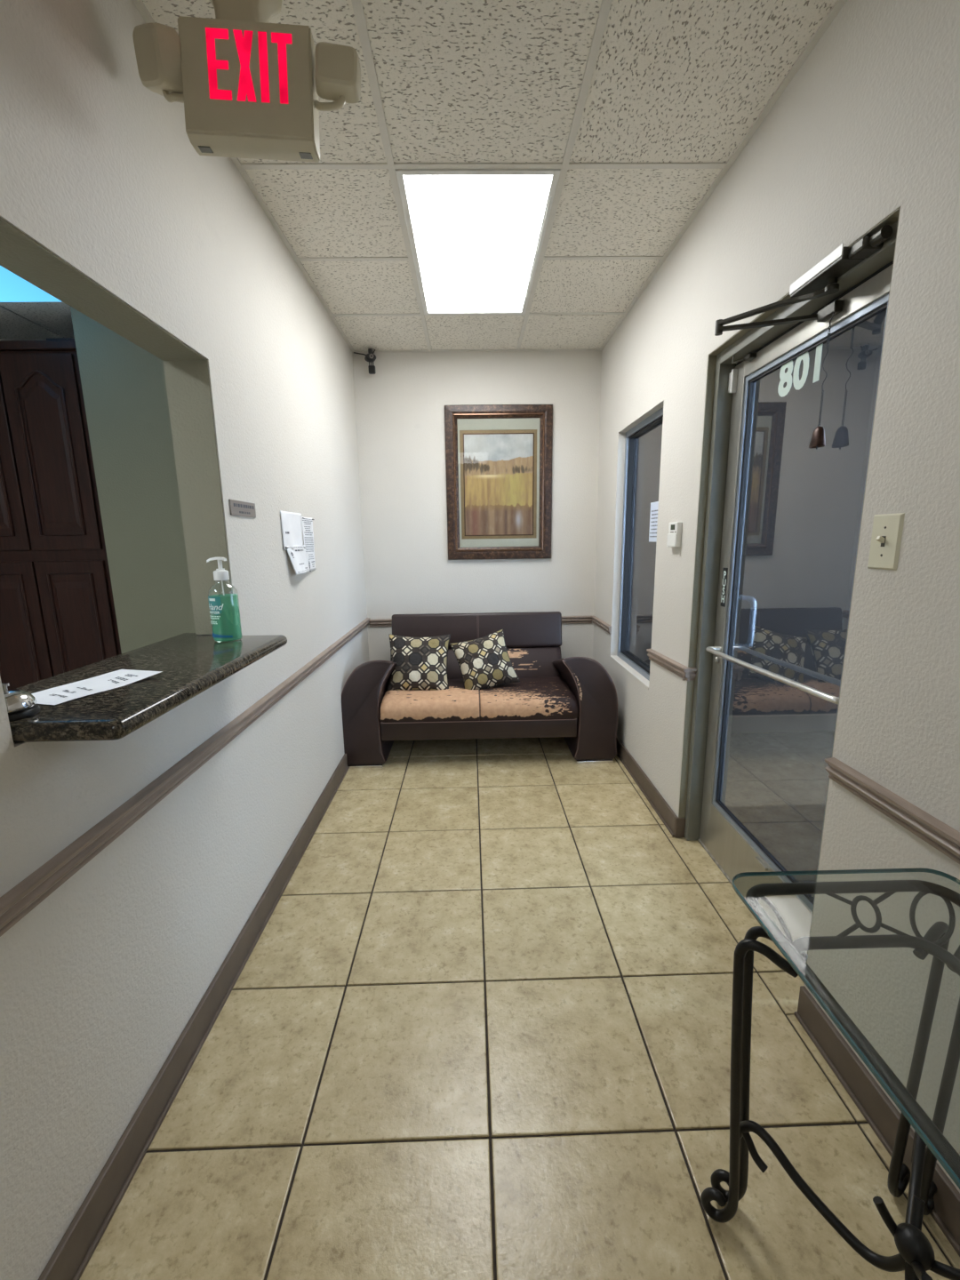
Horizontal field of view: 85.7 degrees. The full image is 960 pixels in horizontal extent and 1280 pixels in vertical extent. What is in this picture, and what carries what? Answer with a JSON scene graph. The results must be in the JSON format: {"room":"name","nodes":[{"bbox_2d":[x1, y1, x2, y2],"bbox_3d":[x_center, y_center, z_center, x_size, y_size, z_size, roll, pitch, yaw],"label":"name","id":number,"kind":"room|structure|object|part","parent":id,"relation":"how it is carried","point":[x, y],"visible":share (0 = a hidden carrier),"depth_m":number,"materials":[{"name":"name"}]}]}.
{"room":"office waiting room","nodes":[
{"label":"office waiting room","id":0,"kind":"room"},
{"bbox_2d":[0,338,46,340],"bbox_3d":[-2.336,-0.684,3.661,2.676,2.763,0.100,-1,11,-1],"label":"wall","id":1,"kind":"structure","parent":0,"point":[0,339],"depth_m":3.35,"materials":[{"name":"paint"}]},
{"bbox_2d":[70,306,195,653],"bbox_3d":[-1.593,-0.594,3.336,1.204,2.692,0.598,-1,11,-1],"label":"wall","id":2,"kind":"structure","parent":0,"point":[124,392],"depth_m":2.97,"materials":[{"name":"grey paint"}]},
{"bbox_2d":[0,0,369,1279],"bbox_3d":[-0.875,-0.139,0.889,0.136,2.713,6.232,-1,11,-1],"label":"wall","id":3,"kind":"structure","parent":0,"point":[109,208],"depth_m":1.31,"materials":[{"name":"paint"}]},
{"bbox_2d":[9,632,287,743],"bbox_3d":[-0.820,0.084,1.312,0.373,0.037,0.975,-1,11,-1],"label":"countertop","id":4,"kind":"structure","parent":3,"relation":"attached to","point":[190,664],"depth_m":1.14,"materials":[{"name":"black stone"}]},
{"bbox_2d":[1,682,40,721],"bbox_3d":[-0.852,0.107,0.933,0.086,0.062,0.086,-1,11,-1],"label":"bell","id":5,"kind":"object","parent":4,"relation":"on","point":[20,704],"visible":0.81,"depth_m":0.92,"materials":[{"name":"silver metal"}]},
{"bbox_2d":[31,669,162,704],"bbox_3d":[-0.833,0.093,1.126,0.165,0.013,0.257,2,11,15],"label":"paper note","id":6,"kind":"object","parent":4,"relation":"on","point":[121,677],"visible":0.97,"depth_m":1.12,"materials":[{"name":"grey paper"}]},
{"bbox_2d":[51,673,138,697],"bbox_3d":[-0.831,0.097,1.123,0.056,0.005,0.173,3,12,18],"label":"print","id":7,"kind":"object","parent":6,"relation":"on","point":[101,683],"depth_m":1.13,"materials":[{"name":"grey paper"}]},
{"bbox_2d":[206,557,242,642],"bbox_3d":[-0.798,-0.127,1.611,0.084,0.260,0.085,-1,11,-1],"label":"hand sanitizer","id":8,"kind":"object","parent":4,"relation":"on","point":[221,574],"visible":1,"depth_m":1.58,"materials":[{"name":"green plastic"}]},
{"bbox_2d":[208,583,242,642],"bbox_3d":[-0.797,-0.097,1.618,0.084,0.198,0.084,-1,11,-1],"label":"bottle","id":9,"kind":"object","parent":8,"relation":"attached to","point":[215,605],"depth_m":1.58,"materials":[{"name":"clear plastic"}]},
{"bbox_2d":[0,617,370,936],"bbox_3d":[-0.786,0.442,0.942,0.024,0.060,6.112,-1,11,-1],"label":"trim","id":10,"kind":"structure","parent":3,"relation":"attached to","point":[20,900],"depth_m":1.16,"materials":[{"name":"brown wood"}]},
{"bbox_2d":[38,753,348,1279],"bbox_3d":[-0.777,1.153,1.079,0.021,0.100,6.110,-1,11,-1],"label":"baseboard","id":11,"kind":"structure","parent":3,"relation":"attached to","point":[78,1244],"depth_m":1.28,"materials":[{"name":"rubber"}]},
{"bbox_2d":[228,499,255,517],"bbox_3d":[-0.824,-0.456,1.802,0.006,0.051,0.200,-1,11,-1],"label":"wall plaque","id":12,"kind":"object","parent":3,"relation":"attached to","point":[236,508],"visible":1,"depth_m":1.79,"materials":[{"name":"grey"}]},
{"bbox_2d":[280,510,303,550],"bbox_3d":[-0.833,-0.485,2.304,0.009,0.162,0.270,-1,11,-1],"label":"notice","id":13,"kind":"object","parent":3,"relation":"attached to","point":[292,524],"visible":0.99,"depth_m":2.29,"materials":[{"name":"paper"}]},
{"bbox_2d":[285,544,309,575],"bbox_3d":[-0.815,-0.364,2.345,0.029,0.126,0.278,-1,11,-1],"label":"notice","id":14,"kind":"object","parent":3,"relation":"attached to","point":[298,556],"visible":1,"depth_m":2.34,"materials":[{"name":"paper"}]},
{"bbox_2d":[294,546,307,572],"bbox_3d":[-0.815,-0.366,2.348,0.025,0.109,0.239,-1,11,-1],"label":"print","id":15,"kind":"object","parent":14,"relation":"attached to","point":[300,561],"depth_m":2.37,"materials":[{"name":"grey paper"}]},
{"bbox_2d":[301,516,315,571],"bbox_3d":[-0.835,-0.467,2.536,0.012,0.260,0.179,-1,11,-1],"label":"notice","id":16,"kind":"object","parent":3,"relation":"attached to","point":[308,532],"visible":0.98,"depth_m":2.54,"materials":[{"name":"paper"}]},
{"bbox_2d":[0,0,847,351],"bbox_3d":[-1.304,-1.477,0.559,4.662,0.168,6.112,-1,11,-1],"label":"ceiling","id":17,"kind":"structure","parent":0,"point":[643,108],"depth_m":1.69,"materials":[{"name":"paint"}]},
{"bbox_2d":[0,265,61,302],"bbox_3d":[-2.300,-1.669,2.106,0.601,0.055,1.211,-1,11,-1],"label":"ceiling light","id":18,"kind":"object","parent":17,"relation":"attached to","point":[13,288],"visible":0.29,"depth_m":2.57,"materials":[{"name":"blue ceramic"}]},
{"bbox_2d":[132,0,360,162],"bbox_3d":[-0.540,-1.350,1.217,0.518,0.368,0.168,-1,11,-1],"label":"exit sign","id":19,"kind":"object","parent":17,"relation":"hanging from","point":[248,86],"visible":1,"depth_m":1.19,"materials":[{"name":"beige plastic"}]},
{"bbox_2d":[132,22,183,103],"bbox_3d":[-0.737,-1.332,1.195,0.123,0.144,0.126,-1,11,-1],"label":"lamp","id":20,"kind":"object","parent":19,"relation":"attached to","point":[159,49],"depth_m":1.17,"materials":[{"name":"white plastic"}]},
{"bbox_2d":[314,41,360,111],"bbox_3d":[-0.338,-1.315,1.211,0.114,0.113,0.066,-1,11,-1],"label":"lamp","id":21,"kind":"object","parent":19,"relation":"attached to","point":[337,67],"depth_m":1.19,"materials":[{"name":"white plastic"}]},
{"bbox_3d":[-0.573,-1.605,1.507,0.521,0.017,0.594,-1,11,-1],"label":"panel","id":22,"kind":"part","parent":17,"relation":"part of","materials":[{"name":"tile"}]},
{"bbox_3d":[-0.585,-1.721,2.105,0.521,0.017,0.594,-1,11,-1],"label":"panel","id":23,"kind":"part","parent":17,"relation":"part of","materials":[{"name":"tile"}]},
{"bbox_3d":[-0.597,-1.837,2.704,0.521,0.017,0.594,-1,11,-1],"label":"panel","id":24,"kind":"part","parent":17,"relation":"part of","materials":[{"name":"tile"}]},
{"bbox_2d":[353,348,375,374],"bbox_3d":[-0.789,-1.903,3.535,0.169,0.151,0.086,0,11,5],"label":"security camera","id":25,"kind":"object","parent":17,"relation":"attached to","point":[370,357],"visible":1,"depth_m":3.53,"materials":[{"name":"black plastic"}]},
{"bbox_3d":[-0.609,-1.951,3.293,0.521,0.017,0.576,-1,11,-1],"label":"panel","id":26,"kind":"part","parent":17,"relation":"part of","materials":[{"name":"tile"}]},
{"bbox_3d":[-0.036,-1.961,3.303,0.594,0.017,0.576,-1,11,-1],"label":"panel","id":27,"kind":"part","parent":17,"relation":"part of","materials":[{"name":"tile"}]},
{"bbox_2d":[395,168,560,314],"bbox_3d":[-0.018,-1.801,2.412,0.585,0.064,1.194,-1,11,-1],"label":"ceiling light","id":28,"kind":"object","parent":17,"relation":"attached to","point":[476,236],"visible":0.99,"depth_m":2.21,"materials":[{"name":"white plastic"}]},
{"bbox_3d":[0.000,-1.614,1.517,0.594,0.017,0.594,-1,11,-1],"label":"panel","id":29,"kind":"part","parent":17,"relation":"part of","materials":[{"name":"tile"}]},
{"bbox_3d":[0.563,-1.966,3.314,0.572,0.027,0.576,-1,11,-1],"label":"panel","id":30,"kind":"part","parent":17,"relation":"part of","materials":[{"name":"tile"}]},
{"bbox_3d":[0.575,-1.857,2.723,0.572,0.017,0.594,-1,11,-1],"label":"panel","id":31,"kind":"part","parent":17,"relation":"part of","materials":[{"name":"tile"}]},
{"bbox_3d":[0.587,-1.740,2.125,0.572,0.017,0.594,-1,11,-1],"label":"panel","id":32,"kind":"part","parent":17,"relation":"part of","materials":[{"name":"tile"}]},
{"bbox_3d":[0.599,-1.624,1.527,0.572,0.017,0.594,-1,11,-1],"label":"panel","id":33,"kind":"part","parent":17,"relation":"part of","materials":[{"name":"tile"}]},
{"bbox_2d":[352,350,601,661],"bbox_3d":[0.000,-0.737,3.904,1.735,2.713,0.120,-1,11,-1],"label":"wall","id":34,"kind":"structure","parent":0,"point":[400,407],"depth_m":3.77,"materials":[{"name":"paint"}]},
{"bbox_2d":[368,616,591,626],"bbox_3d":[0.009,-0.141,3.946,1.695,0.060,0.024,-1,11,-1],"label":"trim","id":35,"kind":"structure","parent":34,"relation":"attached to","point":[565,620],"depth_m":3.94,"materials":[{"name":"brown wood"}]},
{"bbox_2d":[444,404,552,559],"bbox_3d":[0.139,-1.130,3.750,0.766,1.075,0.036,-1,11,-1],"label":"framed picture","id":36,"kind":"object","parent":34,"relation":"attached to","point":[499,457],"visible":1,"depth_m":3.75,"materials":[{"name":"brown wood"}]},
{"bbox_2d":[464,433,533,535],"bbox_3d":[0.137,-1.124,3.764,0.494,0.702,0.001,-1,11,-1],"label":"print","id":37,"kind":"object","parent":36,"relation":"attached to","point":[499,468],"depth_m":3.76},
{"bbox_3d":[0.139,-1.129,3.747,0.618,0.927,0.016,-1,11,-1],"label":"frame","id":38,"kind":"part","parent":36,"relation":"part of","materials":[{"name":"paper"}]},
{"bbox_2d":[79,736,959,1279],"bbox_3d":[0.136,1.246,1.117,1.885,0.121,6.112,-1,11,-1],"label":"floor","id":39,"kind":"structure","parent":0,"point":[479,1028],"depth_m":1.35,"materials":[{"name":"tile"}]},
{"bbox_2d":[341,611,617,768],"bbox_3d":[-0.012,0.282,3.506,1.701,0.864,0.824,-1,11,-1],"label":"sofa","id":40,"kind":"object","parent":39,"relation":"on","point":[573,699],"visible":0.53,"depth_m":3.19,"materials":[{"name":"brown leather"}]},
{"bbox_3d":[-0.697,0.398,3.497,0.328,0.626,0.740,-1,11,-1],"label":"arm","id":41,"kind":"part","parent":40,"relation":"part of","materials":[{"name":"brown leather"}]},
{"bbox_2d":[385,633,450,691],"bbox_3d":[-0.400,0.155,3.378,0.420,0.362,0.240,-1,11,-1],"label":"throw pillow","id":42,"kind":"object","parent":40,"relation":"on","point":[421,662],"visible":0.99,"depth_m":3.31,"materials":[{"name":"fabric"}]},
{"bbox_2d":[378,676,578,722],"bbox_3d":[-0.012,0.369,3.401,1.211,0.146,0.584,-1,11,-1],"label":"seat cushion","id":43,"kind":"object","parent":40,"relation":"on","point":[532,699],"depth_m":3.14,"materials":[{"name":"leather"}]},
{"bbox_2d":[449,628,519,689],"bbox_3d":[0.030,0.147,3.386,0.422,0.406,0.241,-3,11,-12],"label":"throw pillow","id":44,"kind":"object","parent":40,"relation":"on","point":[484,662],"visible":0.97,"depth_m":3.32,"materials":[{"name":"fabric"}]},
{"bbox_3d":[-0.018,0.188,3.792,1.196,0.335,0.216,-1,11,-1],"label":"frame","id":45,"kind":"part","parent":40,"relation":"part of","materials":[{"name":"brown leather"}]},
{"bbox_2d":[447,646,562,679],"bbox_3d":[-0.016,0.176,3.655,1.195,0.215,0.162,-1,11,-1],"label":"cushion","id":46,"kind":"object","parent":40,"relation":"on","point":[527,661],"depth_m":3.63,"materials":[{"name":"leather"}]},
{"bbox_3d":[0.676,0.375,3.520,0.328,0.626,0.740,-1,11,-1],"label":"arm","id":47,"kind":"part","parent":40,"relation":"part of","materials":[{"name":"brown leather"}]},
{"bbox_2d":[700,867,959,1279],"bbox_3d":[0.702,0.868,0.774,0.494,0.732,0.630,-1,11,-1],"label":"side table","id":48,"kind":"object","parent":39,"relation":"on","point":[916,1256],"visible":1,"depth_m":0.96,"materials":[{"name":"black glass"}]},
{"bbox_3d":[0.524,0.862,1.003,0.140,0.660,0.061,4,12,24],"label":"leg","id":49,"kind":"part","parent":48,"relation":"part of","materials":[{"name":"black metal"}]},
{"bbox_3d":[0.697,0.513,0.705,0.433,0.009,0.630,-1,11,-1],"label":"glass","id":50,"kind":"part","parent":48,"relation":"part of","materials":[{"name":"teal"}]},
{"bbox_3d":[0.872,0.856,1.009,0.140,0.660,0.061,-6,12,-26],"label":"leg","id":51,"kind":"part","parent":48,"relation":"part of","materials":[{"name":"black metal"}]},
{"bbox_2d":[592,0,959,1192],"bbox_3d":[0.986,-0.170,0.920,0.116,2.713,6.232,-1,11,-1],"label":"wall","id":52,"kind":"structure","parent":0,"point":[867,128],"depth_m":1.23,"materials":[{"name":"paint"}]},
{"bbox_2d":[592,616,611,634],"bbox_3d":[0.869,-0.111,3.731,0.024,0.060,0.492,-1,11,-1],"label":"trim","id":53,"kind":"structure","parent":52,"relation":"attached to","point":[597,621],"depth_m":3.67,"materials":[{"name":"brown wood"}]},
{"bbox_2d":[609,407,663,689],"bbox_3d":[0.940,-0.517,3.013,0.112,1.451,0.774,-1,11,-1],"label":"window","id":54,"kind":"structure","parent":52,"relation":"in","point":[643,447],"depth_m":3.14,"materials":[{"name":"glass"}]},
{"bbox_3d":[0.971,-0.524,3.010,0.002,1.367,0.698,-1,11,-1],"label":"pane","id":55,"kind":"part","parent":54,"relation":"part of","materials":[{"name":"clear glass"}]},
{"bbox_2d":[648,501,658,541],"bbox_3d":[0.969,-0.649,2.843,0.003,0.216,0.210,-1,11,-1],"label":"notice","id":56,"kind":"object","parent":54,"relation":"attached to","point":[654,506],"visible":0.59,"depth_m":2.88,"materials":[{"name":"white paper"}]},
{"bbox_2d":[649,509,657,536],"bbox_3d":[0.968,-0.639,2.844,0.001,0.147,0.181,-1,11,-1],"label":"print","id":57,"kind":"object","parent":56,"relation":"attached to","point":[657,509],"depth_m":2.87},
{"bbox_2d":[616,735,685,837],"bbox_3d":[0.909,0.708,3.255,0.053,0.100,1.736,-1,11,-1],"label":"baseboard","id":58,"kind":"structure","parent":52,"relation":"attached to","point":[675,825],"depth_m":2.71,"materials":[{"name":"wood"}]},
{"bbox_2d":[646,648,696,681],"bbox_3d":[0.910,0.114,2.491,0.056,0.076,0.489,-1,11,-1],"label":"trim","id":59,"kind":"structure","parent":52,"relation":"attached to","point":[687,674],"depth_m":2.39,"materials":[{"name":"brown wood"}]},
{"bbox_2d":[666,521,682,547],"bbox_3d":[0.885,-0.479,2.357,0.026,0.110,0.105,-1,11,-1],"label":"thermostat","id":60,"kind":"object","parent":52,"relation":"attached to","point":[675,529],"visible":1,"depth_m":2.32,"materials":[{"name":"white plastic"}]},
{"bbox_3d":[0.874,-0.456,2.363,0.004,0.058,0.103,-1,11,-1],"label":"door","id":61,"kind":"part","parent":60,"relation":"part of","materials":[{"name":"white plastic"}]},
{"bbox_2d":[697,838,745,899],"bbox_3d":[1.054,1.002,1.972,0.080,0.012,0.923,-1,11,-1],"label":"trim","id":62,"kind":"structure","parent":52,"relation":"attached to","point":[699,840],"depth_m":2.21,"materials":[{"name":"grey metal"}]},
{"bbox_2d":[678,206,900,983],"bbox_3d":[1.014,-0.013,1.774,0.192,2.077,0.925,-1,11,-1],"label":"door","id":63,"kind":"structure","parent":52,"relation":"in","point":[780,517],"depth_m":1.76,"materials":[{"name":"paint"}]},
{"bbox_3d":[1.037,0.886,1.943,0.043,0.223,0.688,-1,11,-1],"label":"kick rail","id":64,"kind":"part","parent":63,"relation":"part of","materials":[{"name":"metal"}]},
{"bbox_3d":[1.011,0.803,1.863,0.010,0.011,0.070,-1,11,-1],"label":"kick pull","id":65,"kind":"part","parent":63,"relation":"part of","materials":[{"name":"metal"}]},
{"bbox_3d":[1.023,-0.069,1.758,0.002,1.687,0.652,-1,11,-1],"label":"glass","id":66,"kind":"part","parent":63,"relation":"part of","materials":[{"name":"clear glass"}]},
{"bbox_2d":[714,224,892,335],"bbox_3d":[0.912,-0.951,1.436,0.182,0.094,0.510,-5,12,-19],"label":"door closer","id":67,"kind":"object","parent":63,"relation":"attached to","point":[825,274],"depth_m":1.39,"materials":[{"name":"brown metal"}]},
{"bbox_3d":[0.844,-0.962,1.502,0.029,0.033,0.328,-7,13,-30],"label":"arm","id":68,"kind":"part","parent":67,"relation":"part of","materials":[{"name":"brown metal"}]},
{"bbox_2d":[808,312,835,449],"bbox_3d":[0.982,-0.737,1.478,0.034,0.369,0.058,-1,11,-1],"label":"bell","id":69,"kind":"object","parent":67,"relation":"hanging from","point":[818,439],"visible":1,"depth_m":1.49,"materials":[{"name":"black metal"}]},
{"bbox_3d":[0.983,-0.667,1.492,0.006,0.102,0.006,10,15,43],"label":"chain","id":70,"kind":"part","parent":69,"relation":"part of","materials":[{"name":"black metal"}]},
{"bbox_3d":[0.980,-0.851,1.456,0.006,0.059,0.006,10,15,43],"label":"chain","id":71,"kind":"part","parent":69,"relation":"part of","materials":[{"name":"black metal"}]},
{"bbox_3d":[1.012,-0.944,1.588,0.043,0.060,0.688,-1,11,-1],"label":"rail","id":72,"kind":"part","parent":63,"relation":"part of","materials":[{"name":"metal"}]},
{"bbox_2d":[794,985,959,1256],"bbox_3d":[0.962,1.377,-0.192,0.021,0.100,3.460,-1,11,-1],"label":"baseboard","id":73,"kind":"structure","parent":52,"relation":"attached to","point":[882,1116],"depth_m":1.24,"materials":[{"name":"rubber"}]},
{"bbox_2d":[867,512,904,570],"bbox_3d":[0.912,-0.223,1.177,0.021,0.124,0.085,-1,11,-1],"label":"light switch","id":74,"kind":"object","parent":52,"relation":"attached to","point":[887,529],"visible":1,"depth_m":1.17,"materials":[{"name":"beige plastic"}]},
{"bbox_2d":[824,757,959,863],"bbox_3d":[0.951,0.666,-0.332,0.024,0.060,3.456,-1,11,-1],"label":"trim","id":75,"kind":"structure","parent":52,"relation":"attached to","point":[946,839],"depth_m":1.14,"materials":[{"name":"brown wood"}]},
{"bbox_3d":[-2.270,1.171,1.618,2.676,0.100,4.620,-1,11,-1],"label":"floor","id":76,"kind":"structure","parent":0,"visible":0},
{"bbox_2d":[0,337,121,689],"bbox_3d":[-2.636,-0.477,3.336,0.879,2.490,0.585,-1,11,-1],"label":"tall cabinet","id":77,"kind":"object","parent":76,"relation":"on","point":[58,616],"visible":0.63,"depth_m":3.02,"materials":[{"name":"brown wood"}]},
{"bbox_3d":[-2.852,-1.039,2.934,0.215,0.808,0.008,-1,11,-1],"label":"raised panel","id":78,"kind":"part","parent":77,"relation":"part of","materials":[{"name":"brown wood"}]},
{"bbox_3d":[-2.852,-1.042,2.934,0.267,0.893,0.017,-1,11,-1],"label":"moulding","id":79,"kind":"part","parent":77,"relation":"part of","materials":[{"name":"brown wood"}]},
{"bbox_3d":[-2.852,-1.046,2.945,0.400,1.062,0.018,-1,11,-1],"label":"door","id":80,"kind":"part","parent":77,"relation":"part of","materials":[{"name":"brown wood"}]},
{"bbox_3d":[-2.836,0.108,3.157,0.215,0.921,0.008,-1,11,-1],"label":"raised panel","id":81,"kind":"part","parent":77,"relation":"part of","materials":[{"name":"brown wood"}]},
{"bbox_3d":[-2.836,0.108,3.157,0.266,1.009,0.017,-1,11,-1],"label":"moulding","id":82,"kind":"part","parent":77,"relation":"part of","materials":[{"name":"brown wood"}]},
{"bbox_3d":[-2.836,0.111,3.169,0.400,1.165,0.018,-1,11,-1],"label":"door","id":83,"kind":"part","parent":77,"relation":"part of","materials":[{"name":"brown wood"}]},
{"bbox_3d":[-2.652,-1.663,3.106,0.879,0.045,0.585,-1,11,-1],"label":"crown","id":84,"kind":"part","parent":77,"relation":"part of","materials":[{"name":"brown wood"}]},
{"bbox_3d":[-2.440,-1.049,2.941,0.267,0.893,0.017,-1,11,-1],"label":"moulding","id":85,"kind":"part","parent":77,"relation":"part of","materials":[{"name":"brown wood"}]},
{"bbox_3d":[-2.440,-1.053,2.951,0.400,1.062,0.018,-1,11,-1],"label":"door","id":86,"kind":"part","parent":77,"relation":"part of","materials":[{"name":"brown wood"}]},
{"bbox_3d":[-2.440,-1.046,2.941,0.215,0.808,0.008,-1,11,-1],"label":"raised panel","id":87,"kind":"part","parent":77,"relation":"part of","materials":[{"name":"brown wood"}]},
{"bbox_3d":[-2.299,-1.698,3.108,0.165,0.015,0.560,-1,11,-1],"label":"crown","id":88,"kind":"part","parent":77,"relation":"part of","materials":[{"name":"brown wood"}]},
{"bbox_3d":[-2.425,0.104,3.176,0.400,1.165,0.018,-1,11,-1],"label":"door","id":89,"kind":"part","parent":77,"relation":"part of","materials":[{"name":"brown wood"}]},
{"bbox_3d":[-2.424,0.101,3.164,0.266,1.009,0.017,-1,11,-1],"label":"moulding","id":90,"kind":"part","parent":77,"relation":"part of","materials":[{"name":"brown wood"}]},
{"bbox_3d":[-2.424,0.101,3.164,0.215,0.921,0.008,-1,11,-1],"label":"raised panel","id":91,"kind":"part","parent":77,"relation":"part of","materials":[{"name":"brown wood"}]}
]}

